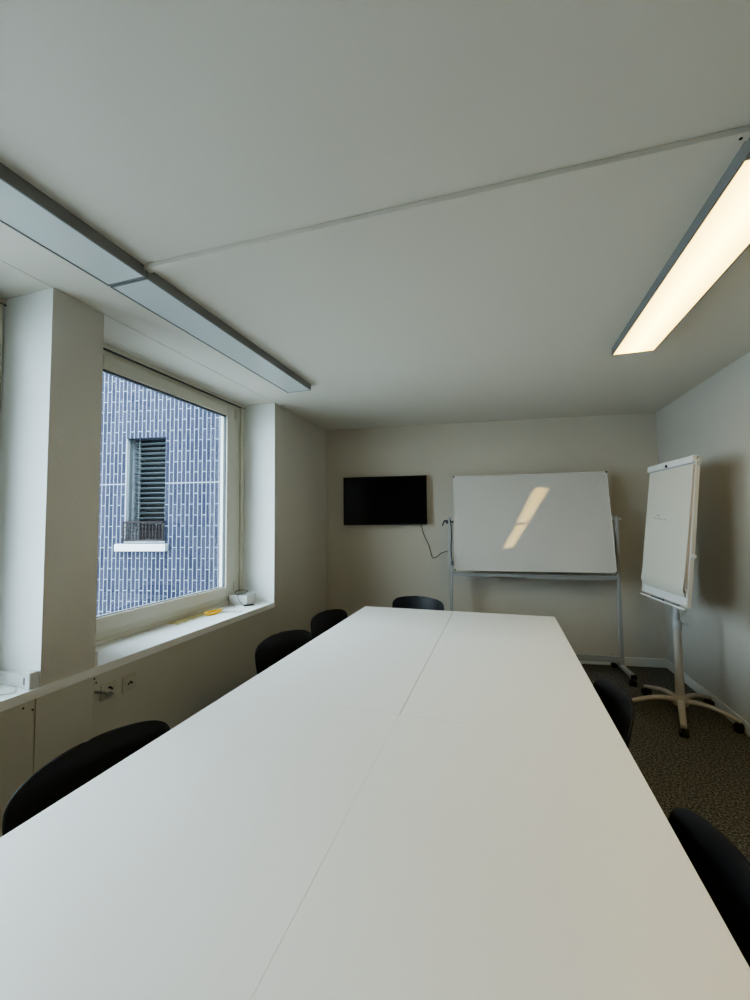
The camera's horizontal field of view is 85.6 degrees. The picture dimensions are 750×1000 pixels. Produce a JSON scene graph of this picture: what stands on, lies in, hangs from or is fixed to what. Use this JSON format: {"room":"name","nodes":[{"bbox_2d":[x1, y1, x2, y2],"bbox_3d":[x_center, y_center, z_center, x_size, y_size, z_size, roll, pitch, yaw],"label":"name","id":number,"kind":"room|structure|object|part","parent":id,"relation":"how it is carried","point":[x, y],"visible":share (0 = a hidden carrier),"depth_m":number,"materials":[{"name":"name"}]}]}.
{"room":"meeting room","nodes":[
{"label":"meeting room","id":0,"kind":"room"},
{"bbox_2d":[0,288,326,774],"bbox_3d":[-1.668,0.328,2.075,0.460,2.630,6.200,-2,-3,17],"label":"wall","id":1,"kind":"structure","parent":0,"point":[52,373],"depth_m":1.97,"materials":[{"name":"white paint"}]},
{"bbox_2d":[0,297,6,397],"bbox_3d":[-2.199,-0.097,1.172,0.302,1.867,1.721,-2,-3,17],"label":"window","id":2,"kind":"structure","parent":1,"relation":"in","point":[2,300],"depth_m":1.98,"materials":[{"name":"paint"}]},
{"bbox_2d":[0,699,34,837],"bbox_3d":[-1.930,1.181,0.384,0.007,0.750,2.900,-2,-3,17],"label":"wall panel","id":3,"kind":"object","parent":1,"relation":"attached to","point":[16,723],"visible":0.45,"depth_m":1.71,"materials":[{"name":"white paint"}]},
{"bbox_2d":[33,677,92,773],"bbox_3d":[-1.458,1.257,1.895,0.011,0.750,0.263,-2,-3,17],"label":"wall panel","id":4,"kind":"object","parent":1,"relation":"attached to","point":[63,717],"visible":0.45,"depth_m":1.89,"materials":[{"name":"white paint"}]},
{"bbox_2d":[0,601,274,711],"bbox_3d":[-1.812,0.837,1.401,0.378,0.042,4.878,-2,-3,17],"label":"window sill","id":5,"kind":"structure","parent":1,"relation":"attached to","point":[122,651],"depth_m":2.43,"materials":[{"name":"stone"}]},
{"bbox_2d":[0,669,38,689],"bbox_3d":[-1.660,0.801,1.838,0.322,0.071,0.044,-2,-3,17],"label":"cable trunking","id":6,"kind":"object","parent":5,"relation":"on","point":[28,680],"visible":1,"depth_m":1.80,"materials":[{"name":"white plastic"}]},
{"bbox_2d":[95,651,97,665],"bbox_3d":[-1.574,0.815,2.113,0.322,0.071,0.018,-2,-3,17],"label":"cable trunking","id":7,"kind":"object","parent":5,"relation":"on","point":[96,652],"visible":0.19,"depth_m":2.07,"materials":[{"name":"white plastic"}]},
{"bbox_2d":[167,613,203,624],"bbox_3d":[-1.390,0.892,3.051,0.095,0.007,0.360,-2,-3,17],"label":"film","id":8,"kind":"object","parent":5,"relation":"on","point":[179,621],"visible":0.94,"depth_m":3.02,"materials":[{"name":"yellow plastic"}]},
{"bbox_2d":[204,609,221,615],"bbox_3d":[-1.293,0.891,3.236,0.102,0.031,0.175,-2,-3,17],"label":"strap","id":9,"kind":"object","parent":5,"relation":"on","point":[208,613],"visible":1,"depth_m":3.20,"materials":[{"name":"fabric"}]},
{"bbox_2d":[229,592,255,605],"bbox_3d":[-1.182,0.881,3.610,0.188,0.091,0.150,-1,-3,15],"label":"box","id":10,"kind":"object","parent":5,"relation":"on","point":[248,597],"visible":1,"depth_m":3.56,"materials":[{"name":"plastic"}]},
{"bbox_2d":[235,590,253,605],"bbox_3d":[-1.158,0.861,3.582,0.135,0.126,0.168,1,-4,-30],"label":"cable","id":11,"kind":"object","parent":5,"relation":"on","point":[237,590],"visible":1,"depth_m":3.52,"materials":[{"name":"black plastic"}]},
{"bbox_2d":[96,343,244,645],"bbox_3d":[-1.615,-0.003,3.048,0.302,1.867,1.700,-2,-3,17],"label":"window","id":12,"kind":"structure","parent":1,"relation":"in","point":[112,626],"depth_m":3.32,"materials":[{"name":"paint"}]},
{"bbox_2d":[92,608,272,737],"bbox_3d":[-1.169,1.304,2.832,0.006,0.750,1.692,-2,-3,17],"label":"wall panel","id":13,"kind":"object","parent":1,"relation":"attached to","point":[174,683],"visible":0.46,"depth_m":2.62,"materials":[{"name":"white paint"}]},
{"bbox_2d":[100,679,115,701],"bbox_3d":[-1.389,0.995,2.114,0.013,0.086,0.086,-2,-3,17],"label":"wall socket","id":14,"kind":"object","parent":13,"relation":"attached to","point":[109,686],"visible":0.91,"depth_m":2.11,"materials":[{"name":"beige plastic"}]},
{"bbox_2d":[94,691,113,695],"bbox_3d":[-1.381,0.990,2.072,0.046,0.054,0.092,-2,-3,17],"label":"cable","id":15,"kind":"object","parent":14,"relation":"attached to","point":[109,693],"visible":1,"depth_m":2.06,"materials":[{"name":"black plastic"}]},
{"bbox_2d":[122,672,135,693],"bbox_3d":[-1.352,1.009,2.232,0.013,0.086,0.086,-2,-3,17],"label":"wall socket","id":16,"kind":"object","parent":13,"relation":"attached to","point":[128,682],"visible":1,"depth_m":2.23,"materials":[{"name":"beige plastic"}]},
{"bbox_2d":[0,0,749,429],"bbox_3d":[0.251,-1.124,1.787,4.720,0.200,7.150,-2,-3,17],"label":"ceiling","id":17,"kind":"structure","parent":0,"point":[169,129],"depth_m":1.31,"materials":[{"name":"paint"}]},
{"bbox_2d":[0,162,145,285],"bbox_3d":[-1.330,-1.024,1.028,0.213,0.050,1.590,-2,-3,17],"label":"ceiling lamp","id":18,"kind":"object","parent":17,"relation":"attached to","point":[24,208],"visible":1,"depth_m":1.49,"materials":[{"name":"white plastic"}]},
{"bbox_2d":[110,271,310,392],"bbox_3d":[-0.856,-0.947,2.552,0.213,0.050,1.590,-2,-3,17],"label":"ceiling lamp","id":19,"kind":"object","parent":17,"relation":"attached to","point":[152,292],"visible":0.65,"depth_m":2.21,"materials":[{"name":"white plastic"}]},
{"bbox_2d":[144,125,749,272],"bbox_3d":[0.045,-1.028,1.461,2.155,0.022,0.037,-1,-3,16],"label":"duct","id":20,"kind":"object","parent":17,"relation":"attached to","point":[742,134],"visible":1,"depth_m":1.37,"materials":[{"name":"metal"}]},
{"bbox_2d":[612,138,749,355],"bbox_3d":[1.424,-1.007,1.851,0.240,0.050,1.590,-2,-3,17],"label":"ceiling lamp","id":21,"kind":"object","parent":17,"relation":"attached to","point":[719,234],"visible":1,"depth_m":1.69,"materials":[{"name":"white plastic"}]},
{"bbox_2d":[326,413,666,658],"bbox_3d":[1.218,0.435,4.639,4.303,2.630,0.250,-1,-3,10],"label":"wall","id":22,"kind":"structure","parent":0,"point":[371,565],"depth_m":4.51,"materials":[{"name":"paint"}]},
{"bbox_2d":[343,475,426,524],"bbox_3d":[0.115,0.009,4.697,0.972,0.560,0.082,-1,-3,10],"label":"television","id":23,"kind":"object","parent":22,"relation":"attached to","point":[382,500],"visible":1,"depth_m":4.65,"materials":[{"name":"black plastic"}]},
{"bbox_2d":[421,525,446,557],"bbox_3d":[0.677,0.456,4.595,0.306,0.408,0.036,-1,-3,3],"label":"cable","id":24,"kind":"object","parent":23,"relation":"hanging from","point":[421,525],"visible":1,"depth_m":4.60,"materials":[{"name":"black plastic"}]},
{"bbox_2d":[579,657,666,667],"bbox_3d":[1.216,1.697,4.441,3.582,0.088,0.013,-1,-3,10],"label":"baseboard","id":25,"kind":"structure","parent":22,"relation":"attached to","point":[629,661],"depth_m":4.16,"materials":[{"name":"paint"}]},
{"bbox_2d":[581,664,749,861],"bbox_3d":[0.289,1.661,1.635,4.700,0.120,7.150,-2,-3,17],"label":"floor","id":26,"kind":"structure","parent":0,"point":[706,773],"depth_m":2.58,"materials":[{"name":"carpet"}]},
{"bbox_2d":[2,720,169,835],"bbox_3d":[-0.746,1.198,1.252,0.491,0.786,0.530,-2,-3,23],"label":"shell chair","id":27,"kind":"object","parent":26,"relation":"on","point":[77,766],"visible":0.31,"depth_m":1.31,"materials":[{"name":"black plastic"}]},
{"bbox_2d":[0,692,398,999],"bbox_3d":[-0.473,1.210,1.103,0.799,0.740,1.301,-2,-3,17],"label":"meeting table","id":28,"kind":"object","parent":26,"relation":"on","point":[180,870],"visible":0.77,"depth_m":0.94,"materials":[{"name":"white laminate"}]},
{"bbox_2d":[255,629,312,674],"bbox_3d":[-0.431,1.262,2.522,0.491,0.786,0.530,-2,-4,30],"label":"shell chair","id":29,"kind":"object","parent":26,"relation":"on","point":[276,647],"visible":0.35,"depth_m":2.64,"materials":[{"name":"plastic"}]},
{"bbox_2d":[310,609,347,638],"bbox_3d":[-0.210,1.294,3.172,0.491,0.786,0.530,-2,-3,27],"label":"shell chair","id":30,"kind":"object","parent":26,"relation":"on","point":[321,622],"visible":0.35,"depth_m":3.31,"materials":[{"name":"plastic"}]},
{"bbox_2d":[231,623,442,714],"bbox_3d":[-0.087,1.272,2.346,0.798,0.740,1.302,-2,-3,17],"label":"meeting table","id":31,"kind":"object","parent":26,"relation":"on","point":[354,666],"visible":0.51,"depth_m":2.12,"materials":[{"name":"white laminate"}]},
{"bbox_2d":[340,606,452,630],"bbox_3d":[0.201,1.319,3.274,0.798,0.740,0.641,-2,-3,17],"label":"meeting table","id":32,"kind":"object","parent":26,"relation":"on","point":[374,616],"visible":0.54,"depth_m":3.25,"materials":[{"name":"white laminate"}]},
{"bbox_2d":[392,596,443,610],"bbox_3d":[0.330,1.317,3.697,0.530,0.786,0.491,-2,-3,28],"label":"shell chair","id":33,"kind":"object","parent":26,"relation":"on","point":[408,602],"visible":0.27,"depth_m":3.92,"materials":[{"name":"plastic"}]},
{"bbox_2d":[251,715,749,999],"bbox_3d":[0.290,1.190,0.866,0.799,0.740,1.301,-2,-3,17],"label":"meeting table","id":34,"kind":"object","parent":26,"relation":"on","point":[469,862],"visible":1,"depth_m":0.85,"materials":[{"name":"white laminate"}]},
{"bbox_2d":[444,611,566,638],"bbox_3d":[0.966,1.299,3.037,0.798,0.740,0.641,-2,-3,17],"label":"meeting table","id":35,"kind":"object","parent":26,"relation":"on","point":[474,622],"visible":0.52,"depth_m":3.01,"materials":[{"name":"white laminate"}]},
{"bbox_2d":[400,631,625,744],"bbox_3d":[0.678,1.252,2.109,0.798,0.740,1.302,-2,-3,17],"label":"meeting table","id":36,"kind":"object","parent":26,"relation":"on","point":[539,685],"visible":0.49,"depth_m":1.86,"materials":[{"name":"white laminate"}]},
{"bbox_2d":[446,471,636,686],"bbox_3d":[1.596,0.718,4.142,1.700,2.003,0.564,-1,-3,13],"label":"whiteboard","id":37,"kind":"object","parent":26,"relation":"on","point":[544,522],"visible":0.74,"depth_m":4.15,"materials":[{"name":"plastic"}]},
{"bbox_3d":[0.813,0.915,4.322,0.032,1.445,0.040,-1,-3,13],"label":"post","id":38,"kind":"part","parent":37,"relation":"part of","materials":[{"name":"metal"}]},
{"bbox_2d":[450,519,453,564],"bbox_3d":[0.805,0.442,4.258,0.023,0.477,0.138,-1,-3,6],"label":"hanging cable","id":39,"kind":"object","parent":37,"relation":"hanging from","point":[452,563],"visible":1,"depth_m":4.31,"materials":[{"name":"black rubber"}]},
{"bbox_3d":[1.599,0.776,4.148,1.584,0.040,0.028,-1,-3,13],"label":"tray rail","id":40,"kind":"part","parent":37,"relation":"part of","materials":[{"name":"metal"}]},
{"bbox_3d":[1.594,0.224,4.180,1.526,0.997,0.191,-1,-3,13],"label":"board panel","id":41,"kind":"part","parent":37,"relation":"part of","materials":[{"name":"plastic"}]},
{"bbox_3d":[1.594,0.224,4.179,1.534,1.006,0.201,-1,-3,13],"label":"board frame","id":42,"kind":"part","parent":37,"relation":"part of","materials":[{"name":"paint"}]},
{"bbox_2d":[526,577,599,579],"bbox_3d":[1.866,0.779,4.039,0.670,0.017,0.064,-1,-3,13],"label":"tray","id":43,"kind":"object","parent":37,"relation":"on","point":[569,578],"depth_m":4.02,"materials":[{"name":"metal"}]},
{"bbox_3d":[1.607,1.565,4.106,1.584,0.060,0.028,-1,-3,13],"label":"rail","id":44,"kind":"part","parent":37,"relation":"part of","materials":[{"name":"metal"}]},
{"bbox_3d":[2.388,0.880,3.961,0.032,1.445,0.040,-1,-3,13],"label":"post","id":45,"kind":"part","parent":37,"relation":"part of","materials":[{"name":"metal"}]},
{"bbox_2d":[593,678,634,749],"bbox_3d":[0.830,1.208,1.742,0.491,0.786,0.530,-1,-3,16],"label":"shell chair","id":46,"kind":"object","parent":26,"relation":"on","point":[618,703],"visible":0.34,"depth_m":1.75,"materials":[{"name":"plastic"}]},
{"bbox_2d":[632,455,744,737],"bbox_3d":[2.337,0.680,3.140,0.788,1.958,0.700,2,-4,-40],"label":"easel","id":47,"kind":"object","parent":26,"relation":"on","point":[669,556],"visible":0.94,"depth_m":3.07,"materials":[{"name":"white plastic"}]},
{"bbox_2d":[640,593,686,610],"bbox_3d":[2.189,0.770,3.096,0.023,0.014,0.645,-1,-3,11],"label":"tray","id":48,"kind":"object","parent":47,"relation":"on","point":[654,594],"depth_m":3.02,"materials":[{"name":"white plastic"}]},
{"bbox_3d":[2.258,0.251,3.118,0.132,1.020,0.673,-1,-3,11],"label":"board frame","id":49,"kind":"part","parent":47,"relation":"part of","materials":[{"name":"white metal"}]},
{"bbox_3d":[2.529,1.560,3.192,0.355,0.086,0.052,1,-3,-23],"label":"leg","id":50,"kind":"part","parent":47,"relation":"part of","materials":[{"name":"beige metal"}]},
{"bbox_2d":[668,807,749,966],"bbox_3d":[0.558,1.165,0.885,0.491,0.786,0.530,-2,-3,19],"label":"shell chair","id":51,"kind":"object","parent":26,"relation":"on","point":[722,868],"visible":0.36,"depth_m":0.93,"materials":[{"name":"plastic"}]},
{"bbox_2d":[656,351,749,722],"bbox_3d":[2.197,0.233,1.033,0.250,2.630,6.504,-1,-3,16],"label":"wall","id":52,"kind":"structure","parent":0,"point":[711,420],"depth_m":3.13,"materials":[{"name":"paint"}]},
{"bbox_2d":[667,659,749,736],"bbox_3d":[2.084,1.506,1.003,0.013,0.088,6.496,-1,-3,16],"label":"baseboard","id":53,"kind":"structure","parent":52,"relation":"attached to","point":[688,680],"depth_m":3.29,"materials":[{"name":"paint"}]},
{"label":"outside","id":54,"kind":"structure","parent":0,"visible":0},
{"bbox_3d":[-15.565,5.222,4.581,27.300,0.200,50.000,-2,-3,17],"label":"ground","id":55,"kind":"structure","parent":54,"visible":0},
{"bbox_2d":[96,372,220,615],"bbox_3d":[-3.296,-0.266,6.335,4.220,10.700,2.260,-1,-3,8],"label":"building","id":56,"kind":"structure","parent":55,"relation":"on","point":[159,497],"depth_m":5.17,"materials":[{"name":"blue tile"}]},
{"bbox_3d":[-2.964,0.604,5.158,0.705,0.092,0.110,-1,-3,8],"label":"stone sill","id":57,"kind":"part","parent":56,"relation":"part of","materials":[{"name":"white stone"}]}
]}

